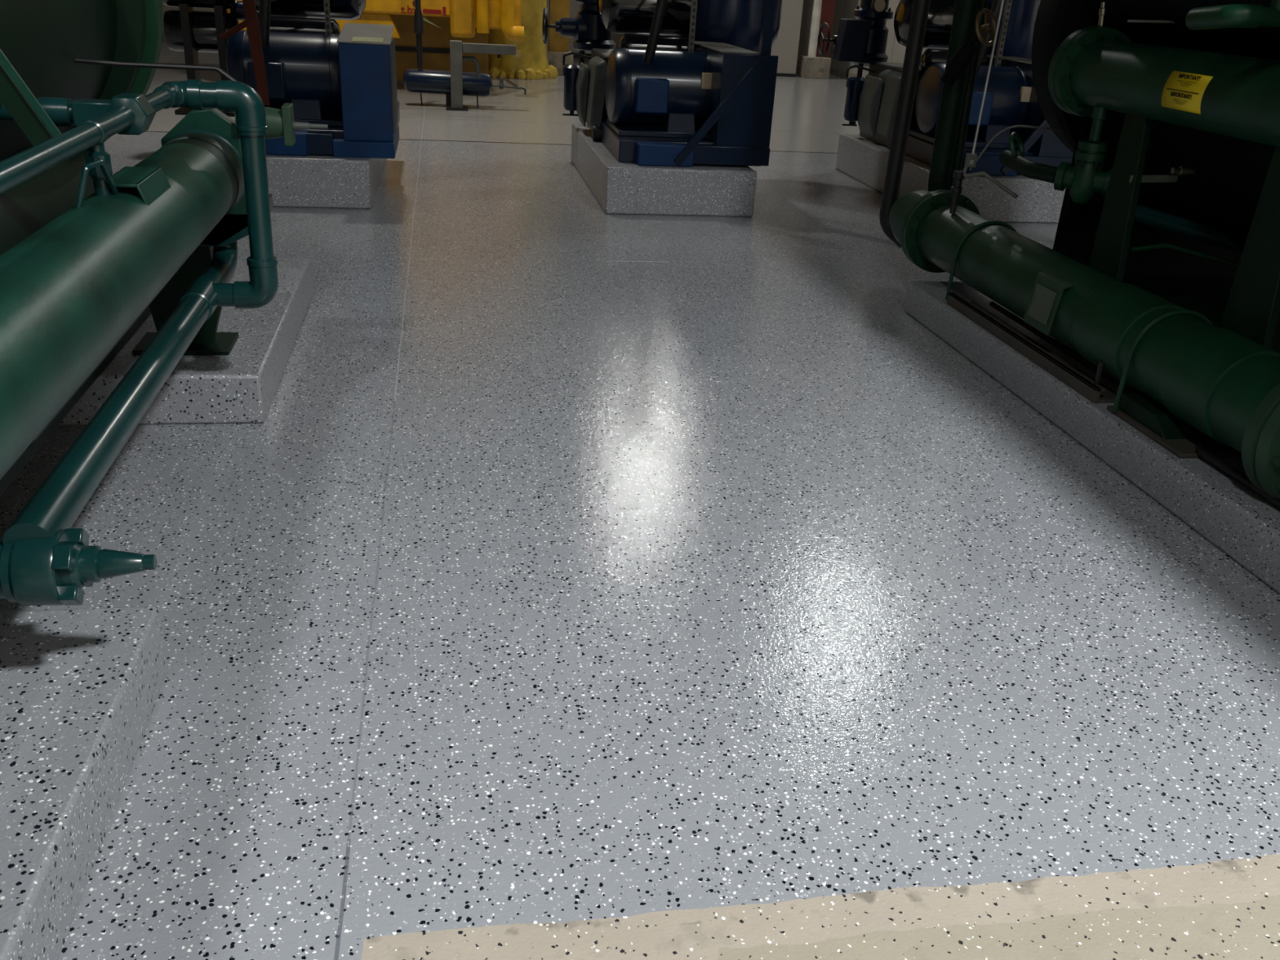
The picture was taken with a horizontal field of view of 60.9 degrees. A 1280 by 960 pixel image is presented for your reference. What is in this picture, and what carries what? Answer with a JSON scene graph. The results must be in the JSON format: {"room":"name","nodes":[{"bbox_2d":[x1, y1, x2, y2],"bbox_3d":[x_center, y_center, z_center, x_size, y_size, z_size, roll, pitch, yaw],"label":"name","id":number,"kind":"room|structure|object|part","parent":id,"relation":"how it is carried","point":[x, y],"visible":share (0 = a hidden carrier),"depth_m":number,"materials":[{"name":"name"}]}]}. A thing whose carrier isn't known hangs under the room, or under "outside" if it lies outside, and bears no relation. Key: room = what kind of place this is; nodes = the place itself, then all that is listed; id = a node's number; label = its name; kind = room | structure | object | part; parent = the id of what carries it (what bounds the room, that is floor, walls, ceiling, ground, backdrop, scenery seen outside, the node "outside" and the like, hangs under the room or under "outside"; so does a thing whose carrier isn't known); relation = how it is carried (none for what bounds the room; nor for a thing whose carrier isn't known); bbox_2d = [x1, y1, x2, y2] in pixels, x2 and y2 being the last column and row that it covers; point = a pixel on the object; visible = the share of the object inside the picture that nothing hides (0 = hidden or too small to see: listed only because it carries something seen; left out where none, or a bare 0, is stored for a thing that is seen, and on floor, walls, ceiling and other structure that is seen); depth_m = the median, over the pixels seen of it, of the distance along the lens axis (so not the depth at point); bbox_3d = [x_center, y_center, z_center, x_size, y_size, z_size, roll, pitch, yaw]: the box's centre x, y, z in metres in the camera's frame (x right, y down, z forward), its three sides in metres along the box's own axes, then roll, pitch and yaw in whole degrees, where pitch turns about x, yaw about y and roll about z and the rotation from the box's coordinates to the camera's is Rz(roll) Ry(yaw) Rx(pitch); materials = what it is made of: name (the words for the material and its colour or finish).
{"room":"mechanical room","nodes":[
{"label":"mechanical room","id":0,"kind":"room"},
{"bbox_2d":[219,0,270,105],"bbox_3d":[-2.433,-2.800,6.619,0.267,0.980,0.047,1,25,-4],"label":"brace","id":1,"kind":"object","parent":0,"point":[251,22],"visible":0.96,"depth_m":6.66,"materials":[{"name":"red metal"}]},
{"bbox_2d":[162,0,813,67],"bbox_3d":[-4.333,-11.733,17.978,16.100,8.600,0.200,-1,25,-10],"label":"wall","id":2,"kind":"structure","parent":0,"point":[575,6],"depth_m":20.55,"materials":[{"name":"white paint"}]},
{"bbox_2d":[162,35,591,57],"bbox_3d":[-6.365,-7.796,19.360,12.400,0.090,0.020,-1,25,-10],"label":"baseboard","id":3,"kind":"structure","parent":2,"relation":"attached to","point":[585,54],"depth_m":20.27,"materials":[{"name":"black rubber"}]},
{"bbox_2d":[0,39,1279,959],"bbox_3d":[-2.509,-2.269,8.340,16.000,0.200,25.600,-1,25,-10],"label":"floor","id":4,"kind":"structure","parent":0,"point":[575,580],"depth_m":2.79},
{"bbox_2d":[0,606,168,959],"bbox_3d":[-1.753,1.098,0.764,1.960,0.180,3.400,-1,25,-10],"label":"concrete pad","id":5,"kind":"object","parent":4,"relation":"on","point":[80,689],"visible":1,"depth_m":2.01,"materials":[{"name":"grey concrete"}]},
{"bbox_2d":[0,0,328,605],"bbox_3d":[-1.760,-0.645,2.233,1.923,1.735,4.900,-1,25,-10],"label":"chiller","id":6,"kind":"object","parent":5,"relation":"on","point":[88,253],"visible":1,"depth_m":2.62,"materials":[{"name":"green paint"}]},
{"bbox_3d":[-2.184,0.094,2.508,1.150,0.120,4.100,-1,25,-10],"label":"frame","id":7,"kind":"part","parent":6,"relation":"part of","materials":[{"name":"green paint"}]},
{"bbox_3d":[-1.649,-0.497,3.964,0.325,0.018,0.220,-1,25,-10],"label":"foot plate","id":8,"kind":"part","parent":6,"relation":"part of","materials":[{"name":"green paint"}]},
{"bbox_3d":[-1.431,-1.001,3.606,0.255,0.444,0.060,-1,25,-10],"label":"plate","id":9,"kind":"part","parent":6,"relation":"part of","materials":[{"name":"green paint"}]},
{"bbox_2d":[58,257,313,425],"bbox_3d":[-2.410,-0.610,4.343,1.960,0.180,1.660,-1,25,-10],"label":"concrete pad","id":10,"kind":"object","parent":4,"relation":"on","point":[240,386],"visible":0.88,"depth_m":3.81,"materials":[{"name":"grey concrete"}]},
{"bbox_2d":[266,154,384,208],"bbox_3d":[-2.451,-2.373,7.964,1.050,0.310,2.200,-1,25,-10],"label":"concrete pad","id":11,"kind":"object","parent":4,"relation":"on","point":[311,180],"visible":0.27,"depth_m":7.02,"materials":[{"name":"grey concrete"}]},
{"bbox_2d":[162,0,399,159],"bbox_3d":[-2.640,-3.431,7.638,1.812,1.860,2.380,-1,25,-10],"label":"compressor","id":12,"kind":"object","parent":11,"relation":"on","point":[345,81],"visible":0.72,"depth_m":7.14,"materials":[{"name":"blue paint"}]},
{"bbox_3d":[-2.334,-2.748,7.357,0.820,0.524,0.524,-1,25,-10],"label":"motor","id":13,"kind":"part","parent":12,"relation":"part of","materials":[{"name":"blue paint"}]},
{"bbox_3d":[-2.319,-2.509,7.503,0.800,0.040,0.650,-1,25,-10],"label":"motor","id":14,"kind":"part","parent":12,"relation":"part of","materials":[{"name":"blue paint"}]},
{"bbox_3d":[-2.307,-2.172,7.008,0.640,0.130,0.040,-1,25,-10],"label":"rail","id":15,"kind":"part","parent":12,"relation":"part of","materials":[{"name":"blue metal"}]},
{"bbox_3d":[-2.302,-2.599,7.923,1.020,0.150,1.830,-1,25,-10],"label":"frame","id":16,"kind":"part","parent":12,"relation":"part of","materials":[{"name":"blue paint"}]},
{"bbox_3d":[-1.796,-2.934,7.151,0.328,0.083,0.725,-1,25,-10],"label":"cabinet lid","id":17,"kind":"part","parent":12,"relation":"part of","materials":[{"name":"grey metal"}]},
{"bbox_2d":[226,0,524,81],"bbox_3d":[-3.374,-6.819,13.936,3.600,3.180,3.285,-1,25,-10],"label":"machine","id":18,"kind":"object","parent":4,"relation":"on","point":[468,21],"visible":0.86,"depth_m":13.24,"materials":[{"name":"yellow paint"}]},
{"bbox_3d":[-3.980,-5.557,13.184,2.096,0.265,0.400,-1,25,-10],"label":"casing","id":19,"kind":"part","parent":18,"relation":"part of","materials":[{"name":"yellow paint"}]},
{"bbox_3d":[-3.645,-7.266,13.834,3.050,2.315,3.000,-1,25,-10],"label":"casing","id":20,"kind":"part","parent":18,"relation":"part of","materials":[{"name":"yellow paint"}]},
{"bbox_3d":[-3.688,-5.627,14.136,2.600,0.060,0.040,-1,25,-10],"label":"dark rail","id":21,"kind":"part","parent":18,"relation":"part of","materials":[{"name":"black metal"}]},
{"bbox_3d":[-3.517,-5.731,14.309,3.000,0.880,0.300,-1,25,-10],"label":"plinth panel","id":22,"kind":"part","parent":18,"relation":"part of","materials":[{"name":"metal"}]},
{"bbox_3d":[-1.824,-6.939,13.762,0.600,2.250,1.000,-1,25,-10],"label":"casing","id":23,"kind":"part","parent":18,"relation":"part of","materials":[{"name":"yellow paint"}]},
{"bbox_2d":[403,68,526,107],"bbox_3d":[-1.988,-4.454,12.391,1.382,0.392,0.256,-1,25,-10],"label":"tank","id":24,"kind":"object","parent":4,"relation":"on","point":[420,81],"visible":0.98,"depth_m":12.25,"materials":[{"name":"blue metal"}]},
{"bbox_2d":[413,0,423,68],"bbox_3d":[-2.434,-5.159,11.939,0.110,1.200,0.110,-1,25,-10],"label":"pipe","id":25,"kind":"object","parent":24,"relation":"on","point":[418,20],"visible":1,"depth_m":11.98,"materials":[{"name":"black metal"}]},
{"bbox_3d":[-2.174,-4.504,12.333,1.000,0.272,0.256,-1,25,-10],"label":"tank","id":26,"kind":"part","parent":24,"relation":"part of","materials":[{"name":"blue metal"}]},
{"bbox_3d":[-1.482,-4.546,12.440,0.175,0.116,0.008,-1,25,-10],"label":"valve lever","id":27,"kind":"part","parent":24,"relation":"part of","materials":[{"name":"brown metal"}]},
{"bbox_2d":[445,40,515,111],"bbox_3d":[-1.774,-4.492,12.109,0.770,0.720,0.240,-1,25,-10],"label":"stand","id":28,"kind":"object","parent":4,"relation":"on","point":[457,47],"visible":1,"depth_m":11.97,"materials":[{"name":"grey metal"}]},
{"bbox_3d":[-2.031,-4.487,12.042,0.130,0.700,0.120,-1,25,-10],"label":"post","id":29,"kind":"part","parent":28,"relation":"part of","materials":[{"name":"grey metal"}]},
{"bbox_3d":[-2.054,-4.169,12.212,0.240,0.020,0.240,-1,25,-10],"label":"plate","id":30,"kind":"part","parent":28,"relation":"part of","materials":[{"name":"grey metal"}]},
{"bbox_3d":[-1.664,-4.747,11.985,0.585,0.100,0.080,-1,25,-10],"label":"arm","id":31,"kind":"part","parent":28,"relation":"part of","materials":[{"name":"grey metal"}]},
{"bbox_2d":[488,0,558,79],"bbox_3d":[-1.804,-7.340,15.773,1.309,2.821,1.204,-1,25,-10],"label":"column","id":32,"kind":"structure","parent":4,"relation":"on","point":[530,62],"depth_m":15.85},
{"bbox_2d":[547,0,569,52],"bbox_3d":[-1.150,-8.513,15.943,0.300,4.170,0.200,-1,25,-10],"label":"steel column","id":33,"kind":"structure","parent":4,"relation":"on","point":[557,9],"depth_m":16.55,"materials":[{"name":"yellow metal"}]},
{"bbox_2d":[546,49,573,75],"bbox_3d":[-1.275,-6.477,16.892,0.430,0.330,0.400,-1,25,-10],"label":"plinth","id":34,"kind":"object","parent":4,"relation":"on","point":[554,58],"visible":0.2,"depth_m":16.70,"materials":[{"name":"concrete"}]},
{"bbox_2d":[570,124,756,217],"bbox_3d":[0.105,-2.428,8.407,1.040,0.310,2.200,-1,25,-10],"label":"concrete pad","id":35,"kind":"object","parent":4,"relation":"on","point":[619,188],"visible":0.74,"depth_m":7.45,"materials":[{"name":"grey concrete"}]},
{"bbox_2d":[542,0,782,166],"bbox_3d":[0.258,-3.494,8.132,1.777,1.870,2.395,-1,25,-10],"label":"compressor","id":36,"kind":"object","parent":35,"relation":"on","point":[686,82],"visible":1,"depth_m":7.61,"materials":[{"name":"blue paint"}]},
{"bbox_3d":[-0.569,-2.991,8.913,0.130,0.014,0.012,-1,25,-10],"label":"drain handle","id":37,"kind":"part","parent":36,"relation":"part of","materials":[{"name":"black metal"}]},
{"bbox_3d":[-0.480,-3.397,8.784,0.288,0.104,0.025,1,25,-6],"label":"bail handle","id":38,"kind":"part","parent":36,"relation":"part of","materials":[{"name":"black metal"}]},
{"bbox_3d":[0.193,-2.563,7.938,0.800,0.040,0.650,-1,25,-10],"label":"motor","id":39,"kind":"part","parent":36,"relation":"part of","materials":[{"name":"blue paint"}]},
{"bbox_3d":[0.178,-2.802,7.793,0.820,0.524,0.524,-1,25,-10],"label":"motor","id":40,"kind":"part","parent":36,"relation":"part of","materials":[{"name":"blue paint"}]},
{"bbox_2d":[635,142,694,166],"bbox_3d":[0.170,-2.232,7.457,0.385,0.140,0.120,-1,25,-10],"label":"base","id":41,"kind":"object","parent":36,"relation":"on","point":[646,153],"depth_m":7.40,"materials":[{"name":"blue paint"}]},
{"bbox_3d":[0.210,-2.653,8.358,1.020,0.150,1.830,-1,25,-10],"label":"frame","id":42,"kind":"part","parent":36,"relation":"part of","materials":[{"name":"blue paint"}]},
{"bbox_3d":[0.430,-2.839,8.032,0.030,0.685,1.425,-1,25,-10],"label":"plate","id":43,"kind":"part","parent":36,"relation":"part of","materials":[{"name":"blue paint"}]},
{"bbox_3d":[0.557,-3.155,7.904,0.270,0.010,1.425,-1,25,-10],"label":"plate","id":44,"kind":"part","parent":36,"relation":"part of","materials":[{"name":"grey metal"}]},
{"bbox_3d":[0.599,-2.240,7.510,0.600,0.120,0.040,-1,25,-10],"label":"rail","id":45,"kind":"part","parent":36,"relation":"part of","materials":[{"name":"blue metal"}]},
{"bbox_3d":[0.726,-3.877,8.335,0.770,1.300,0.770,-1,25,-10],"label":"receiver tank","id":46,"kind":"part","parent":36,"relation":"part of","materials":[{"name":"blue metal"}]},
{"bbox_3d":[0.721,-2.533,7.414,0.380,0.685,0.030,-1,25,-10],"label":"plate","id":47,"kind":"part","parent":36,"relation":"part of","materials":[{"name":"blue paint"}]},
{"bbox_3d":[0.864,-3.317,7.106,0.070,1.100,0.070,-1,25,-10],"label":"upright post","id":48,"kind":"part","parent":36,"relation":"part of","materials":[{"name":"blue metal"}]},
{"bbox_2d":[798,55,831,79],"bbox_3d":[3.041,-7.191,18.960,0.470,0.340,0.320,-1,25,-10],"label":"plinth","id":49,"kind":"object","parent":4,"relation":"on","point":[809,67],"visible":0.98,"depth_m":18.83,"materials":[{"name":"concrete"}]},
{"bbox_2d":[807,0,822,57],"bbox_3d":[3.123,-9.860,17.657,0.143,5.600,0.150,-1,25,-10],"label":"wrapped riser","id":50,"kind":"object","parent":4,"relation":"on","point":[815,19],"visible":1,"depth_m":18.59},
{"bbox_2d":[815,0,835,57],"bbox_3d":[3.315,-9.941,17.783,0.255,5.660,0.090,-1,25,-10],"label":"post","id":51,"kind":"object","parent":4,"relation":"on","point":[828,6],"visible":0.6,"depth_m":18.68,"materials":[{"name":"red metal"}]},
{"bbox_2d":[835,133,1066,222],"bbox_3d":[2.454,-2.478,8.814,1.050,0.310,2.200,-1,25,-10],"label":"concrete pad","id":52,"kind":"object","parent":4,"relation":"on","point":[861,158],"visible":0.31,"depth_m":7.92,"materials":[{"name":"grey concrete"}]},
{"bbox_2d":[817,0,1073,176],"bbox_3d":[2.622,-3.546,8.541,1.777,1.870,2.395,-1,25,-10],"label":"compressor","id":53,"kind":"object","parent":52,"relation":"on","point":[1011,98],"visible":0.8,"depth_m":8.47,"materials":[{"name":"blue paint"}]},
{"bbox_3d":[1.796,-3.042,9.323,0.130,0.014,0.012,-1,25,-10],"label":"drain handle","id":54,"kind":"part","parent":53,"relation":"part of","materials":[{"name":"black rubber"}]},
{"bbox_3d":[1.884,-3.448,9.193,0.288,0.104,0.025,1,25,-6],"label":"bail handle","id":55,"kind":"part","parent":53,"relation":"part of","materials":[{"name":"black metal"}]},
{"bbox_3d":[2.574,-2.704,8.768,1.020,0.150,1.830,-1,25,-10],"label":"frame","id":56,"kind":"part","parent":53,"relation":"part of","materials":[{"name":"blue paint"}]},
{"bbox_3d":[2.558,-2.614,8.348,0.800,0.040,0.650,-1,25,-10],"label":"motor","id":57,"kind":"part","parent":53,"relation":"part of","materials":[{"name":"blue paint"}]},
{"bbox_3d":[2.542,-2.853,8.203,0.820,0.524,0.524,-1,25,-10],"label":"motor","id":58,"kind":"part","parent":53,"relation":"part of","materials":[{"name":"blue paint"}]},
{"bbox_2d":[961,152,1017,176],"bbox_3d":[2.534,-2.283,7.867,0.385,0.140,0.120,-1,25,-10],"label":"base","id":59,"kind":"object","parent":53,"relation":"on","point":[989,163],"depth_m":7.81,"materials":[{"name":"blue paint"}]},
{"bbox_3d":[2.921,-3.207,8.314,0.270,0.010,1.425,-1,25,-10],"label":"plate","id":60,"kind":"part","parent":53,"relation":"part of","materials":[{"name":"grey metal"}]},
{"bbox_3d":[3.090,-3.928,8.745,0.770,1.300,0.770,-1,25,-10],"label":"receiver tank","id":61,"kind":"part","parent":53,"relation":"part of","materials":[{"name":"blue metal"}]},
{"bbox_3d":[2.794,-2.890,8.442,0.030,0.685,1.425,-1,25,-10],"label":"plate","id":62,"kind":"part","parent":53,"relation":"part of","materials":[{"name":"blue paint"}]},
{"bbox_3d":[2.964,-2.291,7.919,0.600,0.120,0.040,-1,25,-10],"label":"rail","id":63,"kind":"part","parent":53,"relation":"part of","materials":[{"name":"metal"}]},
{"bbox_3d":[3.086,-2.584,7.824,0.380,0.685,0.030,-1,25,-10],"label":"plate","id":64,"kind":"part","parent":53,"relation":"part of","materials":[{"name":"blue paint"}]},
{"bbox_2d":[903,280,1279,594],"bbox_3d":[3.150,0.376,2.959,2.600,0.160,6.320,-1,25,-10],"label":"concrete pad","id":65,"kind":"object","parent":4,"relation":"on","point":[1240,522],"visible":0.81,"depth_m":3.79,"materials":[{"name":"grey concrete"}]},
{"bbox_2d":[879,0,1279,506],"bbox_3d":[3.042,-1.067,2.769,2.415,2.600,6.843,-1,25,-10],"label":"chiller","id":66,"kind":"object","parent":65,"relation":"on","point":[1161,271],"visible":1,"depth_m":4.32,"materials":[{"name":"green paint"}]},
{"bbox_3d":[1.601,-0.702,4.339,0.018,0.130,0.150,-1,25,-10],"label":"tag plate","id":67,"kind":"part","parent":66,"relation":"part of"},
{"bbox_3d":[2.029,-1.189,4.298,0.206,0.037,0.010,-1,25,-10],"label":"valve lever","id":68,"kind":"part","parent":66,"relation":"part of","materials":[{"name":"metal"}]},
{"bbox_3d":[1.926,-0.174,3.775,0.410,0.016,0.440,-1,25,-10],"label":"foot plate","id":69,"kind":"part","parent":66,"relation":"part of","materials":[{"name":"metal"}]},
{"bbox_3d":[3.183,-0.056,3.534,1.920,0.140,4.500,-1,25,-10],"label":"frame","id":70,"kind":"part","parent":66,"relation":"part of","materials":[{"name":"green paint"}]},
{"bbox_2d":[770,0,803,76],"bbox_3d":[1.617,-10.920,16.990,2.650,8.600,0.195,-1,25,-10],"label":"wall","id":71,"kind":"structure","parent":0,"point":[785,46],"depth_m":18.67,"materials":[{"name":"white paint"}]},
{"bbox_2d":[828,0,926,76],"bbox_3d":[5.706,-6.424,7.866,0.200,8.600,25.600,-1,25,-10],"label":"wall","id":72,"kind":"structure","parent":0,"point":[895,52],"depth_m":18.67,"materials":[{"name":"white paint"}]},
{"bbox_2d":[829,66,865,79],"bbox_3d":[3.738,-6.833,18.541,0.015,0.120,5.600,-1,25,-10],"label":"baseboard","id":73,"kind":"structure","parent":72,"relation":"attached to","point":[835,72],"depth_m":19.38,"materials":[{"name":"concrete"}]}
]}

